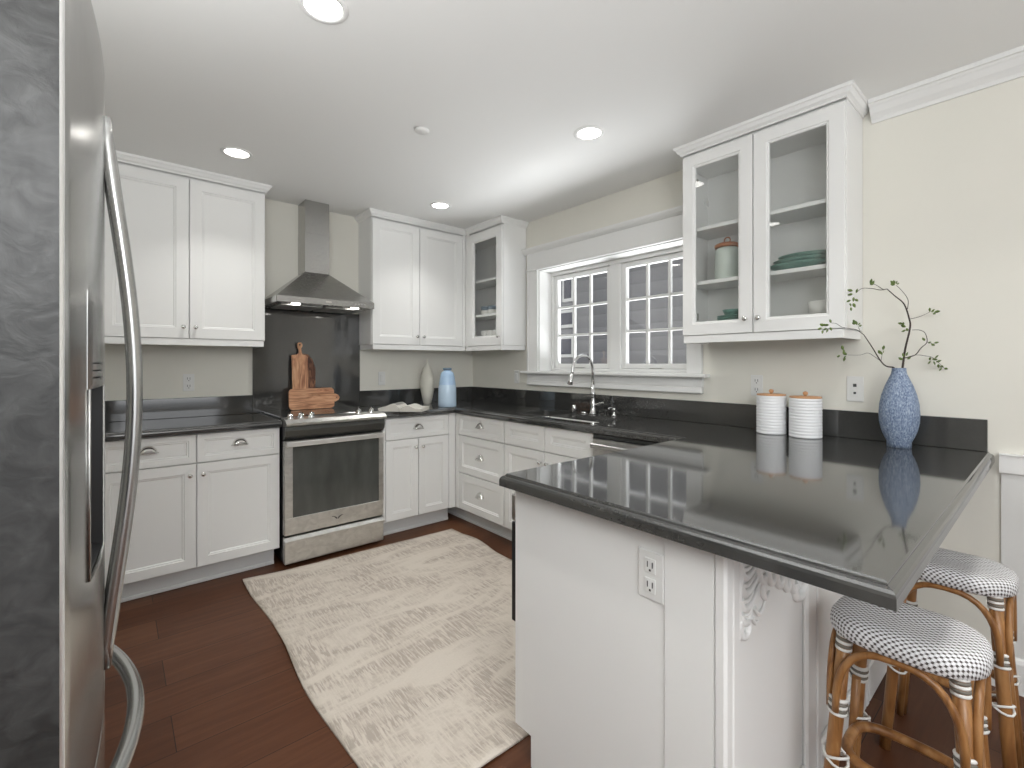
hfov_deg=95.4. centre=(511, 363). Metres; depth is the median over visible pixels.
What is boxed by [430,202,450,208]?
recessed light
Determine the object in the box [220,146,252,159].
recessed light
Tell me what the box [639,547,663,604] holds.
wall outlet
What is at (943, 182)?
wall
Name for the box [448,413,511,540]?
base cabinet
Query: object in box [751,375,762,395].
wall outlet
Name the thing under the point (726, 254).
storage jar
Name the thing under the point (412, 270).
upper cabinet
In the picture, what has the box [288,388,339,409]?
cutting board
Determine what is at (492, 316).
shelf
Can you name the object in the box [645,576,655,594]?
socket
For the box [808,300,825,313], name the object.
serving bowl
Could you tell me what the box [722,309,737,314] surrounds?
serving bowl
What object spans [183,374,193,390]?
wall outlet
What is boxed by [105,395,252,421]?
backsplash
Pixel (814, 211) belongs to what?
shelf
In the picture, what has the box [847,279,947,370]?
leafy branch
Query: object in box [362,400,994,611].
countertop
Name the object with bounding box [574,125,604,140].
recessed light
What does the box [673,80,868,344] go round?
upper cabinet
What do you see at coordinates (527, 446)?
base cabinet
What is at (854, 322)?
leafy branch
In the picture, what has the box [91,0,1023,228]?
ceiling
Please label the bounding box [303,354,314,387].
cutting board
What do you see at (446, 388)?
ceramic jar
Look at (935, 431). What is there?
backsplash
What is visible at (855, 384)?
power outlet
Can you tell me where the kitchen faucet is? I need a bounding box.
[567,354,603,413]
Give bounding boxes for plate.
[717,314,737,317]
[717,316,737,319]
[770,258,825,270]
[773,254,825,264]
[778,250,825,259]
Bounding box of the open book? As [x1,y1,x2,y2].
[378,402,429,411]
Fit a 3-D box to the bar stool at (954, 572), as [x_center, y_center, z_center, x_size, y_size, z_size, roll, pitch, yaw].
[1.419,0.949,1.507,0.279,0.633,0.320,0,0,-40]
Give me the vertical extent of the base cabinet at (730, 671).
0.874 m
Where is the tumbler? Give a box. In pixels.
[486,330,491,335]
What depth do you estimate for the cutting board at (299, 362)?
3.44 m
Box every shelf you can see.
[465,277,495,289]
[465,313,495,320]
[697,198,825,239]
[697,264,825,289]
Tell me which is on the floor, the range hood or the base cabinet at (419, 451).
the base cabinet at (419, 451)
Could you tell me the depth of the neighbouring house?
6.88 m
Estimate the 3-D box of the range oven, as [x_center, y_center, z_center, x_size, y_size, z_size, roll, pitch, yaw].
[-1.329,0.785,3.285,0.650,0.961,0.645,0,0,-40]
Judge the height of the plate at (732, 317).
0.019 m
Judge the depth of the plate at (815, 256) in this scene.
2.17 m
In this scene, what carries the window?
in the wall at (943, 182)
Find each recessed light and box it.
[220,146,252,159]
[297,0,348,24]
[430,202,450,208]
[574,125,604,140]
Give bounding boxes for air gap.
[572,405,575,412]
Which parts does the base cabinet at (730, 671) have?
panel, panel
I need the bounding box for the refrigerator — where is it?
[0,0,144,767]
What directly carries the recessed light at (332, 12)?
in the ceiling
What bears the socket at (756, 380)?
attached to the wall outlet at (756, 380)
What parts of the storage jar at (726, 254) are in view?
lid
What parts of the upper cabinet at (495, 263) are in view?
glass door, light rail, crown moulding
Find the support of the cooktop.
in the range oven
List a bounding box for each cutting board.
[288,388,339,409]
[291,342,307,388]
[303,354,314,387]
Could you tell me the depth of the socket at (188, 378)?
3.05 m
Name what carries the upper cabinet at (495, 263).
attached to the wall at (943, 182)
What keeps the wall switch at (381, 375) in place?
attached to the wall at (217, 370)
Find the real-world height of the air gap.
0.055 m
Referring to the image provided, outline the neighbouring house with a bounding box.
[561,258,685,368]
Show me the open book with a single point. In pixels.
(399, 406)
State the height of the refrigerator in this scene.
1.750 m
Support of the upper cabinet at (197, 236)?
attached to the wall at (217, 370)
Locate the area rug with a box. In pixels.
[243,529,528,767]
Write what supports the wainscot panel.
attached to the wall at (943, 182)
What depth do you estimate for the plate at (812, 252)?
2.17 m
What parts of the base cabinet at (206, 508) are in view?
cup pull, drawer, door, drawer, door, cup pull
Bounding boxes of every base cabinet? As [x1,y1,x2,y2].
[105,427,278,602]
[381,413,454,535]
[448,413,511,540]
[505,420,593,540]
[515,491,886,767]
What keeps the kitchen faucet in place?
on the countertop at (859, 519)
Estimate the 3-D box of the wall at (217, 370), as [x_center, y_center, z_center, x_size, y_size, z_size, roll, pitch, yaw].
[-3.218,0.039,2.288,7.240,2.454,0.240,0,0,-40]
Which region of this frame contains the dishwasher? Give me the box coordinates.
[590,433,659,455]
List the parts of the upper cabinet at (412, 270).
door, crown moulding, light rail, door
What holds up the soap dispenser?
on the countertop at (859, 519)
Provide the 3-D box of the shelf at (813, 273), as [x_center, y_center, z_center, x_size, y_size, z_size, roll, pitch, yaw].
[1.295,-0.436,2.380,0.222,0.020,0.723,0,0,-40]
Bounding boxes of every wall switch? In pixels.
[378,372,384,384]
[514,370,518,382]
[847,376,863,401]
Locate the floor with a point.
(222, 687)
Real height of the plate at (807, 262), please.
0.033 m
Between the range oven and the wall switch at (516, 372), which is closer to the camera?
the range oven
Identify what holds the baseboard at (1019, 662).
attached to the wall at (943, 182)
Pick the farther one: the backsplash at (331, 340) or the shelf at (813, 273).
the backsplash at (331, 340)
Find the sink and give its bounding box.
[542,416,598,422]
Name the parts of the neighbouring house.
window trim, window trim, window trim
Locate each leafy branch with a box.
[818,319,894,367]
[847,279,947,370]
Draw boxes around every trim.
[868,45,1023,123]
[999,453,1023,475]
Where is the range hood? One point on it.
(314, 289)
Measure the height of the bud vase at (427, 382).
0.398 m
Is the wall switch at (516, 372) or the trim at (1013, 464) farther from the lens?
the wall switch at (516, 372)
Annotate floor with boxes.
[105,513,1023,767]
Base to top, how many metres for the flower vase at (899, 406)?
0.332 m
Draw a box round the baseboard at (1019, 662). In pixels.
[991,657,1023,696]
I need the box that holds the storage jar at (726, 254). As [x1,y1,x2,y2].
[714,237,737,278]
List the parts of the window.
sash, frame, sash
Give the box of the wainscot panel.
[1001,473,1023,659]
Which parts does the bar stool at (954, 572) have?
leg, leg, woven seat, leg, leg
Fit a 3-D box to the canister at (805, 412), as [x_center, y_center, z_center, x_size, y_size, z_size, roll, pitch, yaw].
[1.403,0.242,2.228,0.138,0.218,0.138,0,0,-40]
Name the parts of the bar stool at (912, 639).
leg, leg, woven seat, leg, leg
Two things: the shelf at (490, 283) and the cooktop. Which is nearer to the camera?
the cooktop
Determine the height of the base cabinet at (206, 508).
0.873 m
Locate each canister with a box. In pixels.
[756,389,786,434]
[789,391,822,438]
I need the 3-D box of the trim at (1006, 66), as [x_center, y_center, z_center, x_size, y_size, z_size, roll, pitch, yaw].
[3.364,-1.144,0.084,0.072,0.088,5.351,0,0,-40]
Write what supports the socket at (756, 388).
attached to the wall outlet at (756, 380)
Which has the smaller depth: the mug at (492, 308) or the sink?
the sink
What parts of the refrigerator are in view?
control panel, freezer drawer, handle, handle, handle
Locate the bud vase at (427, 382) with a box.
[420,358,434,403]
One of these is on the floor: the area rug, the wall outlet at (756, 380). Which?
the area rug
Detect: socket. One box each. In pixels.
[186,376,190,381]
[645,557,655,574]
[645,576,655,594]
[754,378,758,383]
[754,386,758,392]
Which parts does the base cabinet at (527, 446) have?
drawer, door, door, drawer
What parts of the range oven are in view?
knob, knob, knob, storage drawer, oven door, panel, handle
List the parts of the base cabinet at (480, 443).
cup pull, cup pull, cup pull, drawer, drawer, drawer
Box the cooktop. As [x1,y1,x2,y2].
[261,406,378,418]
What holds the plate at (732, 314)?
on the plate at (732, 317)
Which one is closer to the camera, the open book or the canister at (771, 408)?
the canister at (771, 408)
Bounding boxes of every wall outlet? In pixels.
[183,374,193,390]
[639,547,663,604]
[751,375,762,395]
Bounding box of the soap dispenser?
[608,407,616,415]
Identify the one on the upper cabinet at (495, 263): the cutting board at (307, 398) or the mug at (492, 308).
the mug at (492, 308)
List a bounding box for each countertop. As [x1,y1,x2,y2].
[105,413,281,440]
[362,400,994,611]
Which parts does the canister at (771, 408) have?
lid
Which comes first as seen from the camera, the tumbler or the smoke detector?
the smoke detector
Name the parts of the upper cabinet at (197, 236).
door, light rail, crown moulding, door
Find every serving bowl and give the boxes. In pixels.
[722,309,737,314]
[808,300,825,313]
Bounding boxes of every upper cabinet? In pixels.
[105,150,271,347]
[354,208,466,350]
[465,215,528,350]
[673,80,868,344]
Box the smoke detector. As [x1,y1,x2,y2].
[415,127,428,134]
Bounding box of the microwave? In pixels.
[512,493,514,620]
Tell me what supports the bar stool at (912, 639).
on the floor
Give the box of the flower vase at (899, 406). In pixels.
[878,368,920,448]
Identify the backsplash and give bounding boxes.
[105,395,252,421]
[252,308,359,412]
[360,386,471,406]
[471,386,987,451]
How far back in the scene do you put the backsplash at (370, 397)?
4.02 m
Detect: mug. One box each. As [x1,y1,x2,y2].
[481,307,487,314]
[488,305,495,313]
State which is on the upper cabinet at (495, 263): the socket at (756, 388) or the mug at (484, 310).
the mug at (484, 310)
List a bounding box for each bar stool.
[823,595,993,767]
[879,548,1023,767]
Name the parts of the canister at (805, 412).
lid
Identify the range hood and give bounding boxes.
[265,199,373,313]
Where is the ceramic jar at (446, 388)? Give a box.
[438,368,455,406]
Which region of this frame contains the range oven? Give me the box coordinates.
[261,406,386,564]
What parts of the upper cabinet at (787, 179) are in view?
glass door, crown moulding, light rail, glass door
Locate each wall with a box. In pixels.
[105,199,472,400]
[473,76,1023,644]
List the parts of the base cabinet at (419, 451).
door, drawer, cup pull, door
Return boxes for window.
[520,199,709,393]
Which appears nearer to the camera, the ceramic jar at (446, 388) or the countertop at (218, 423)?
the countertop at (218, 423)
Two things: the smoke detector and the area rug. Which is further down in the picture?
the area rug

